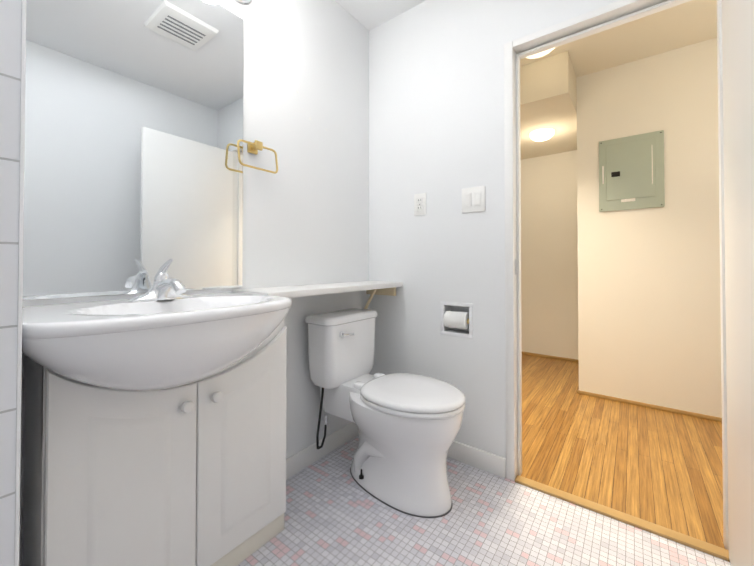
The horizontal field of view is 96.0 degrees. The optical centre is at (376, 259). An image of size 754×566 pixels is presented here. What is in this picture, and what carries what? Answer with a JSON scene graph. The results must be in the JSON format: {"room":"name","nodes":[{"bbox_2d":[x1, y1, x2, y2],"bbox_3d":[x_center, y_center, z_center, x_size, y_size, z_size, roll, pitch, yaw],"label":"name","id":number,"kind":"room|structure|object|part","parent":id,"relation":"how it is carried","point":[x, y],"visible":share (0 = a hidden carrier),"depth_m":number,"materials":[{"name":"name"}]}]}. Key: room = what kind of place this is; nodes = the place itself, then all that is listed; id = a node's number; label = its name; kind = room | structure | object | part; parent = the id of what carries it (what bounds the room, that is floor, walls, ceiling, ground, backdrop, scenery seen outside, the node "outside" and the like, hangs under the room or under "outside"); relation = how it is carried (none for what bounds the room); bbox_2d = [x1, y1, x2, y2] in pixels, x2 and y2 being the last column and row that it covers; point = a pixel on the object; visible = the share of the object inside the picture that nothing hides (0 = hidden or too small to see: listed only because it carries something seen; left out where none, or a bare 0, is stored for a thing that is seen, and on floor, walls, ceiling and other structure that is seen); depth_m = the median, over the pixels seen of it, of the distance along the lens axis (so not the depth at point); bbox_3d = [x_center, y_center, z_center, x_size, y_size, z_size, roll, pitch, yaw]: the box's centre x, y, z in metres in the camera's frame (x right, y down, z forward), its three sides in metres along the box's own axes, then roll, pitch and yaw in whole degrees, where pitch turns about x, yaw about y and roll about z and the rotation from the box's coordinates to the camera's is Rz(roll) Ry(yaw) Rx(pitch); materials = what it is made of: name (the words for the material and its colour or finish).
{"room":"bathroom","nodes":[
{"label":"bathroom","id":0,"kind":"room"},
{"bbox_2d":[19,0,368,565],"bbox_3d":[-0.182,-0.196,1.965,0.110,2.400,5.120,-1,-1,37],"label":"wall","id":1,"kind":"structure","parent":0,"point":[306,214],"depth_m":1.64,"materials":[{"name":"paint"}]},
{"bbox_2d":[0,0,26,565],"bbox_3d":[-1.122,-0.217,0.292,0.402,2.400,1.096,-1,-1,37],"label":"wall tile","id":2,"kind":"structure","parent":1,"relation":"attached to","point":[12,70],"depth_m":0.60,"materials":[{"name":"tile"}]},
{"bbox_2d":[23,0,243,299],"bbox_3d":[-0.739,-0.439,1.132,0.005,1.095,0.634,-1,-1,37],"label":"mirror","id":3,"kind":"object","parent":1,"relation":"attached to","point":[133,175],"visible":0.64,"depth_m":1.07,"materials":[{"name":"clear glass"}]},
{"bbox_2d":[235,0,250,3],"bbox_3d":[-0.672,-1.122,1.090,0.174,0.150,0.720,-1,-1,37],"label":"sconce","id":4,"kind":"object","parent":1,"relation":"attached to","point":[243,1],"visible":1,"depth_m":1.39,"materials":[{"name":"silver metal"}]},
{"bbox_2d":[237,139,277,173],"bbox_3d":[-0.500,-0.427,1.403,0.060,0.122,0.185,-1,-1,37],"label":"towel ring","id":5,"kind":"object","parent":1,"relation":"attached to","point":[254,147],"visible":0.98,"depth_m":1.40,"materials":[{"name":"gold metal"}]},
{"bbox_2d":[232,281,402,308],"bbox_3d":[-0.215,0.213,1.620,0.243,0.182,0.879,-1,-1,37],"label":"shelf","id":6,"kind":"object","parent":1,"relation":"attached to","point":[372,288],"visible":0.9,"depth_m":1.52,"materials":[{"name":"paint"}]},
{"bbox_2d":[286,422,358,479],"bbox_3d":[-0.302,0.956,1.690,0.013,0.090,0.860,-1,-1,37],"label":"baseboard","id":7,"kind":"structure","parent":1,"relation":"attached to","point":[299,461],"depth_m":1.70,"materials":[{"name":"paint"}]},
{"bbox_2d":[237,354,730,565],"bbox_3d":[1.095,1.040,0.987,3.310,0.104,5.120,-1,-1,37],"label":"floor","id":8,"kind":"structure","parent":0,"point":[335,514],"depth_m":1.39,"materials":[{"name":"tile"}]},
{"bbox_2d":[22,258,291,565],"bbox_3d":[-0.554,0.493,0.983,0.460,0.997,0.702,-1,-1,37],"label":"bathroom vanity","id":9,"kind":"object","parent":8,"relation":"on","point":[155,424],"visible":0.98,"depth_m":0.87,"materials":[{"name":"wood"}]},
{"bbox_3d":[-0.620,0.583,0.862,0.046,0.679,0.320,-1,-1,37],"label":"door","id":10,"kind":"part","parent":9,"relation":"part of","materials":[{"name":"white wood"}]},
{"bbox_2d":[22,292,291,389],"bbox_3d":[-0.579,0.231,0.952,0.460,0.215,0.617,-1,-1,37],"label":"basin","id":11,"kind":"object","parent":9,"relation":"in","point":[156,342],"depth_m":0.78,"materials":[{"name":"ceramic"}]},
{"bbox_2d":[128,258,191,301],"bbox_3d":[-0.636,0.060,1.040,0.179,0.129,0.179,-1,-1,37],"label":"faucet","id":12,"kind":"object","parent":9,"relation":"on","point":[164,288],"depth_m":1.04,"materials":[{"name":"silver metal"}]},
{"bbox_3d":[-0.425,0.586,1.120,0.046,0.679,0.320,-1,-1,37],"label":"door","id":13,"kind":"part","parent":9,"relation":"part of","materials":[{"name":"white wood"}]},
{"bbox_2d":[305,308,464,517],"bbox_3d":[0.038,0.630,1.538,0.736,0.736,0.378,-1,-1,37],"label":"toilet","id":14,"kind":"object","parent":8,"relation":"on","point":[408,425],"visible":1,"depth_m":1.41,"materials":[{"name":"ceramic"}]},
{"bbox_3d":[-0.163,0.427,1.692,0.203,0.326,0.378,-1,-1,37],"label":"tank","id":15,"kind":"part","parent":14,"relation":"part of","materials":[{"name":"ceramic"}]},
{"bbox_3d":[0.140,0.572,1.462,0.481,0.044,0.374,-1,-1,37],"label":"seat","id":16,"kind":"part","parent":14,"relation":"part of","materials":[{"name":"plastic"}]},
{"bbox_2d":[369,0,618,457],"bbox_3d":[0.748,-0.202,1.521,1.910,2.400,0.110,-1,-1,37],"label":"wall","id":17,"kind":"structure","parent":0,"point":[436,101],"depth_m":1.75,"materials":[{"name":"paint"}]},
{"bbox_2d":[414,193,425,215],"bbox_3d":[0.233,-0.298,1.835,0.072,0.118,0.010,-1,-1,37],"label":"electrical outlet","id":18,"kind":"object","parent":17,"relation":"attached to","point":[419,204],"visible":1,"depth_m":1.83,"materials":[{"name":"white plastic"}]},
{"bbox_2d":[440,301,472,338],"bbox_3d":[0.413,0.301,1.727,0.172,0.172,0.105,-1,-1,37],"label":"toilet paper holder","id":19,"kind":"object","parent":17,"relation":"attached to","point":[456,319],"visible":1,"depth_m":1.71,"materials":[{"name":"metal"}]},
{"bbox_2d":[462,186,484,212],"bbox_3d":[0.468,-0.293,1.655,0.118,0.122,0.014,-1,-1,37],"label":"light switch","id":20,"kind":"object","parent":17,"relation":"attached to","point":[473,199],"visible":1,"depth_m":1.65,"materials":[{"name":"white plastic"}]},
{"bbox_2d":[447,441,505,477],"bbox_3d":[0.273,0.957,1.787,0.788,0.090,0.012,-1,-1,37],"label":"baseboard","id":21,"kind":"structure","parent":17,"relation":"attached to","point":[491,463],"depth_m":1.62,"materials":[{"name":"paint"}]},
{"bbox_2d":[504,0,728,549],"bbox_3d":[0.931,-0.004,1.381,0.766,2.000,0.122,-1,-1,37],"label":"door frame","id":22,"kind":"structure","parent":17,"relation":"attached to","point":[611,15],"depth_m":1.54,"materials":[{"name":"paint"}]},
{"bbox_2d":[515,475,729,561],"bbox_3d":[0.905,0.990,1.333,0.688,0.012,0.047,-1,-1,37],"label":"trim","id":23,"kind":"structure","parent":17,"relation":"attached to","point":[695,543],"depth_m":1.28,"materials":[{"name":"brown wood"}]},
{"bbox_2d":[722,0,753,565],"bbox_3d":[0.997,0.006,0.828,0.105,1.944,0.687,-1,-1,37],"label":"bathroom door","id":24,"kind":"structure","parent":17,"relation":"in","point":[738,66],"depth_m":0.97,"materials":[{"name":"paint"}]},
{"bbox_2d":[335,0,716,77],"bbox_3d":[0.820,-1.464,0.569,3.410,0.100,4.070,-1,-1,37],"label":"ceiling","id":25,"kind":"structure","parent":0,"point":[682,25],"depth_m":2.09,"materials":[{"name":"paint"}]},
{"bbox_2d":[526,48,553,58],"bbox_3d":[1.024,-1.354,2.160,0.260,0.080,0.260,-1,-1,37],"label":"recessed light","id":26,"kind":"object","parent":25,"relation":"in","point":[541,54],"visible":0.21,"depth_m":2.19,"materials":[{"name":"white glass"}]},
{"bbox_2d":[520,51,576,159],"bbox_3d":[1.294,-1.241,3.157,1.048,0.280,1.460,-1,-1,37],"label":"ceiling","id":27,"kind":"structure","parent":0,"point":[548,94],"depth_m":2.46,"materials":[{"name":"paint"}]},
{"bbox_2d":[529,128,554,140],"bbox_3d":[1.434,-1.071,2.950,0.200,0.066,0.200,-1,-1,37],"label":"recessed light","id":28,"kind":"object","parent":27,"relation":"in","point":[543,134],"visible":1,"depth_m":2.89,"materials":[{"name":"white glass"}]},
{"bbox_2d":[521,150,578,359],"bbox_3d":[1.700,-0.175,3.683,1.050,2.400,0.110,-1,-1,37],"label":"wall","id":29,"kind":"structure","parent":0,"point":[549,275],"depth_m":3.54,"materials":[{"name":"paint"}]},
{"bbox_2d":[522,351,578,361],"bbox_3d":[1.659,1.009,3.623,1.038,0.024,0.012,-1,-1,37],"label":"baseboard","id":30,"kind":"structure","parent":29,"relation":"attached to","point":[528,353],"depth_m":3.51,"materials":[{"name":"brown wood"}]},
{"bbox_2d":[576,37,721,417],"bbox_3d":[2.739,-0.192,2.312,2.260,2.400,1.050,-1,-1,37],"label":"wall","id":31,"kind":"structure","parent":0,"point":[649,319],"depth_m":2.29,"materials":[{"name":"paint"}]},
{"bbox_2d":[599,130,664,211],"bbox_3d":[1.772,-0.609,2.375,0.365,0.515,0.022,-1,-1,37],"label":"electrical panel","id":32,"kind":"object","parent":31,"relation":"attached to","point":[631,172],"visible":1,"depth_m":2.36,"materials":[{"name":"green metal"}]},
{"bbox_2d":[577,390,721,421],"bbox_3d":[2.415,0.987,1.877,2.272,0.024,0.012,-1,-1,37],"label":"baseboard","id":33,"kind":"structure","parent":31,"relation":"attached to","point":[714,418],"depth_m":2.29,"materials":[{"name":"brown wood"}]}
]}

